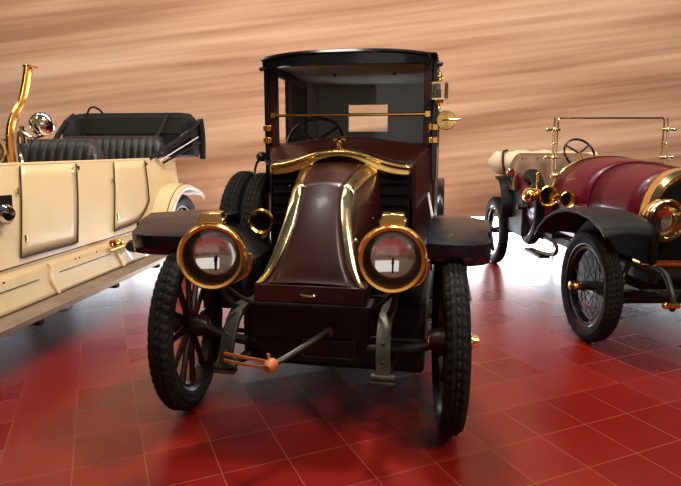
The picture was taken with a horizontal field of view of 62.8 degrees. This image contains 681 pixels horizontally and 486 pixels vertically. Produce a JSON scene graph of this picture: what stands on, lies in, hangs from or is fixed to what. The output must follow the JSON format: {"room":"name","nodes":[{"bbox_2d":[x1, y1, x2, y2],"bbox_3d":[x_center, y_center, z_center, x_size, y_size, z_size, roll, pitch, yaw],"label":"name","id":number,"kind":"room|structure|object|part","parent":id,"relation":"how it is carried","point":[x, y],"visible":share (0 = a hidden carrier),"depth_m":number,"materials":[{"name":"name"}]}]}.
{"room":"car showroom","nodes":[
{"label":"car showroom","id":0,"kind":"room"},
{"bbox_2d":[0,250,680,485],"bbox_3d":[0.000,1.214,1.219,28.000,0.001,14.000,0,10,0],"label":"floor","id":1,"kind":"structure","parent":0,"point":[80,405],"depth_m":3.00,"materials":[{"name":"red tile"}]},
{"bbox_2d":[0,64,205,338],"bbox_3d":[-2.801,-0.349,4.511,2.039,1.992,5.225,1,10,6],"label":"car","id":2,"kind":"object","parent":1,"relation":"on","point":[71,206],"visible":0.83,"depth_m":4.58,"materials":[{"name":"paint"}]},
{"bbox_2d":[0,139,7,162],"bbox_3d":[-2.515,-0.581,4.068,0.208,0.370,0.207,0,10,0],"label":"lamp","id":3,"kind":"object","parent":2,"relation":"attached to","point":[3,154],"depth_m":4.02,"materials":[{"name":"gold metal"}]},
{"bbox_3d":[-2.239,-0.829,3.902,0.022,0.844,0.311,1,10,6],"label":"windscreen post","id":4,"kind":"part","parent":2,"relation":"part of","materials":[{"name":"gold metal"}]},
{"bbox_2d":[17,112,55,161],"bbox_3d":[-2.184,-0.753,4.039,0.228,0.391,0.230,0,10,0],"label":"spot lamp","id":5,"kind":"object","parent":2,"relation":"on","point":[42,124],"depth_m":3.98,"materials":[{"name":"silver metal"}]},
{"bbox_3d":[-2.145,-0.265,4.125,0.056,0.619,0.820,1,10,6],"label":"door","id":6,"kind":"part","parent":2,"relation":"part of","materials":[{"name":"beige paint"}]},
{"bbox_3d":[-2.776,-0.655,4.968,1.365,0.540,0.380,1,10,6],"label":"seat","id":7,"kind":"part","parent":2,"relation":"part of","materials":[{"name":"black leather"}]},
{"bbox_3d":[-2.100,-0.750,5.065,0.175,0.022,3.571,1,10,3],"label":"belt moulding","id":8,"kind":"part","parent":2,"relation":"part of","materials":[{"name":"beige paint"}]},
{"bbox_2d":[0,158,177,274],"bbox_3d":[-2.760,-0.402,5.178,1.507,0.713,3.770,1,10,6],"label":"tub","id":9,"kind":"object","parent":2,"relation":"in","point":[55,212],"depth_m":4.39,"materials":[{"name":"paint"}]},
{"bbox_3d":[-2.632,-0.916,6.336,1.380,0.600,0.380,1,10,6],"label":"seat","id":10,"kind":"part","parent":2,"relation":"part of","materials":[{"name":"black leather"}]},
{"bbox_2d":[53,106,205,163],"bbox_3d":[-2.478,-1.248,6.380,1.700,0.662,1.265,0,10,0],"label":"hood","id":11,"kind":"object","parent":2,"relation":"attached to","point":[160,138],"depth_m":6.56,"materials":[{"name":"black fabric"}]},
{"bbox_3d":[-2.010,-0.472,5.325,0.055,0.610,0.790,1,10,6],"label":"door","id":12,"kind":"part","parent":2,"relation":"part of","materials":[{"name":"beige paint"}]},
{"bbox_2d":[132,48,490,435],"bbox_3d":[0.070,-0.300,4.219,1.860,1.991,3.894,2,10,11],"label":"vintage limousine","id":13,"kind":"object","parent":1,"relation":"on","point":[337,254],"visible":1,"depth_m":2.92,"materials":[{"name":"paint"}]},
{"bbox_2d":[194,233,235,273],"bbox_3d":[-0.568,0.046,2.527,0.206,0.206,0.020,0,10,-2],"label":"mirror","id":14,"kind":"object","parent":13,"relation":"attached to","point":[214,253],"depth_m":2.53,"materials":[{"name":"mirror"}]},
{"bbox_2d":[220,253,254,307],"bbox_3d":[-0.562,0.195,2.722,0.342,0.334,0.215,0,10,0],"label":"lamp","id":15,"kind":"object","parent":13,"relation":"attached to","point":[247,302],"depth_m":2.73,"materials":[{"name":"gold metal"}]},
{"bbox_3d":[-0.516,-0.564,3.646,0.068,0.068,0.099,2,10,11],"label":"horn bulb","id":16,"kind":"part","parent":13,"relation":"part of","materials":[{"name":"black rubber"}]},
{"bbox_3d":[-0.312,0.536,2.481,0.062,0.085,0.065,5,11,25],"label":"crank handle","id":17,"kind":"part","parent":13,"relation":"part of","materials":[{"name":"orange metal"}]},
{"bbox_3d":[-0.344,-1.271,4.382,0.025,0.070,1.420,2,10,11],"label":"rail","id":18,"kind":"part","parent":13,"relation":"part of","materials":[{"name":"black wood"}]},
{"bbox_3d":[-0.337,-1.011,4.465,0.004,0.470,0.460,2,10,11],"label":"glass","id":19,"kind":"part","parent":13,"relation":"part of","materials":[{"name":"clear glass"}]},
{"bbox_3d":[-0.155,0.251,2.664,0.087,0.015,0.034,2,10,11],"label":"pull handle","id":20,"kind":"part","parent":13,"relation":"part of","materials":[{"name":"gold metal"}]},
{"bbox_3d":[-0.138,0.237,2.754,0.556,0.087,0.150,2,10,11],"label":"bonnet sill","id":21,"kind":"part","parent":13,"relation":"part of","materials":[{"name":"brown metal"}]},
{"bbox_3d":[-0.094,0.503,3.033,1.200,0.026,0.025,2,10,11],"label":"tie rod","id":22,"kind":"part","parent":13,"relation":"part of","materials":[{"name":"paint"}]},
{"bbox_3d":[0.182,0.092,4.449,0.770,0.100,3.300,2,10,11],"label":"chassis frame","id":23,"kind":"part","parent":13,"relation":"part of","materials":[{"name":"paint"}]},
{"bbox_3d":[-0.059,0.529,2.776,0.273,0.098,0.008,2,10,11],"label":"board frame","id":24,"kind":"part","parent":13,"relation":"part of","materials":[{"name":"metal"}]},
{"bbox_3d":[0.051,-0.826,3.591,1.040,0.034,0.021,2,10,11],"label":"screen rail","id":25,"kind":"part","parent":13,"relation":"part of","materials":[{"name":"gold metal"}]},
{"bbox_3d":[0.057,-0.858,3.616,1.060,0.690,0.040,2,10,11],"label":"windscreen frame","id":26,"kind":"part","parent":13,"relation":"part of","materials":[{"name":"red wood"}]},
{"bbox_2d":[371,235,413,276],"bbox_3d":[0.227,0.056,2.419,0.204,0.204,0.020,1,10,8],"label":"mirror","id":27,"kind":"object","parent":13,"relation":"attached to","point":[391,255],"depth_m":2.42,"materials":[{"name":"mirror"}]},
{"bbox_3d":[0.555,-0.277,3.489,0.015,0.228,0.315,0,10,-1],"label":"stay rod","id":28,"kind":"part","parent":13,"relation":"part of","materials":[{"name":"white paint"}]},
{"bbox_3d":[0.587,-0.891,3.328,0.028,0.050,0.028,2,10,11],"label":"lantern burner","id":29,"kind":"part","parent":13,"relation":"part of","materials":[{"name":"clear glass"}]},
{"bbox_2d":[428,110,459,132],"bbox_3d":[0.625,-0.739,3.402,0.169,0.130,0.191,0,10,0],"label":"mirror","id":30,"kind":"object","parent":13,"relation":"attached to","point":[445,120],"depth_m":3.35,"materials":[{"name":"gold metal"}]},
{"bbox_2d":[507,249,565,249],"bbox_3d":[0.000,0.089,7.885,28.000,0.003,0.120,0,10,0],"label":"trim","id":31,"kind":"structure","parent":1,"relation":"on","point":[507,249],"depth_m":7.86,"materials":[{"name":"white"}]},
{"bbox_2d":[484,117,680,341],"bbox_3d":[2.550,-0.355,5.428,1.740,1.697,3.886,0,10,0],"label":"roadster","id":32,"kind":"object","parent":1,"relation":"on","point":[617,219],"visible":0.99,"depth_m":4.38,"materials":[{"name":"paint"}]},
{"bbox_2d":[505,169,514,184],"bbox_3d":[1.890,-0.739,6.239,0.092,0.189,0.079,0,10,0],"label":"lamp","id":33,"kind":"object","parent":32,"relation":"attached to","point":[510,173],"depth_m":6.20,"materials":[{"name":"red glass"}]},
{"bbox_3d":[1.950,-0.616,5.524,0.034,0.177,0.034,0,10,0],"label":"brake lever","id":34,"kind":"part","parent":32,"relation":"part of","materials":[{"name":"gold metal"}]},
{"bbox_2d":[488,149,598,174],"bbox_3d":[2.390,-0.944,6.515,1.320,0.302,0.291,0,10,0],"label":"hood","id":35,"kind":"object","parent":32,"relation":"attached to","point":[499,162],"depth_m":6.45,"materials":[{"name":"beige fabric"}]},
{"bbox_3d":[2.445,-0.812,6.303,1.050,0.405,0.380,0,10,0],"label":"seat","id":36,"kind":"part","parent":32,"relation":"part of","materials":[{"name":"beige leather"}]},
{"bbox_3d":[2.018,-0.897,5.289,0.024,0.571,0.030,0,10,0],"label":"windscreen post","id":37,"kind":"part","parent":32,"relation":"part of","materials":[{"name":"gold metal"}]},
{"bbox_3d":[2.160,-0.047,5.570,0.060,0.080,3.500,0,10,0],"label":"chassis rail","id":38,"kind":"part","parent":32,"relation":"part of","materials":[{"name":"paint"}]},
{"bbox_3d":[2.550,-0.945,5.287,1.017,0.486,0.018,0,10,0],"label":"windscreen frame","id":39,"kind":"part","parent":32,"relation":"part of","materials":[{"name":"gold metal"}]},
{"bbox_3d":[2.550,0.349,4.065,1.240,0.022,0.021,0,10,0],"label":"track rod","id":40,"kind":"part","parent":32,"relation":"part of","materials":[{"name":"metal"}]},
{"bbox_2d":[652,206,671,231],"bbox_3d":[2.225,-0.166,3.904,0.205,0.205,0.020,-1,10,-8],"label":"mirror","id":41,"kind":"object","parent":32,"relation":"attached to","point":[662,217],"depth_m":3.91,"materials":[{"name":"mirror"}]},
{"bbox_3d":[3.083,-0.897,5.289,0.024,0.571,0.030,0,10,0],"label":"windscreen post","id":42,"kind":"part","parent":32,"relation":"part of","materials":[{"name":"gold metal"}]},
{"bbox_2d":[0,0,680,216],"bbox_3d":[0.000,-3.106,7.386,28.000,5.530,0.200,0,10,0],"label":"wall","id":43,"kind":"structure","parent":0,"point":[511,68],"depth_m":7.41,"materials":[{"name":"brown wood"}]},
{"bbox_2d":[474,217,565,248],"bbox_3d":[0.000,-0.148,7.875,28.000,0.467,0.020,0,10,0],"label":"window","id":44,"kind":"structure","parent":43,"relation":"in","point":[515,241],"depth_m":7.89,"materials":[{"name":"white"}]}
]}

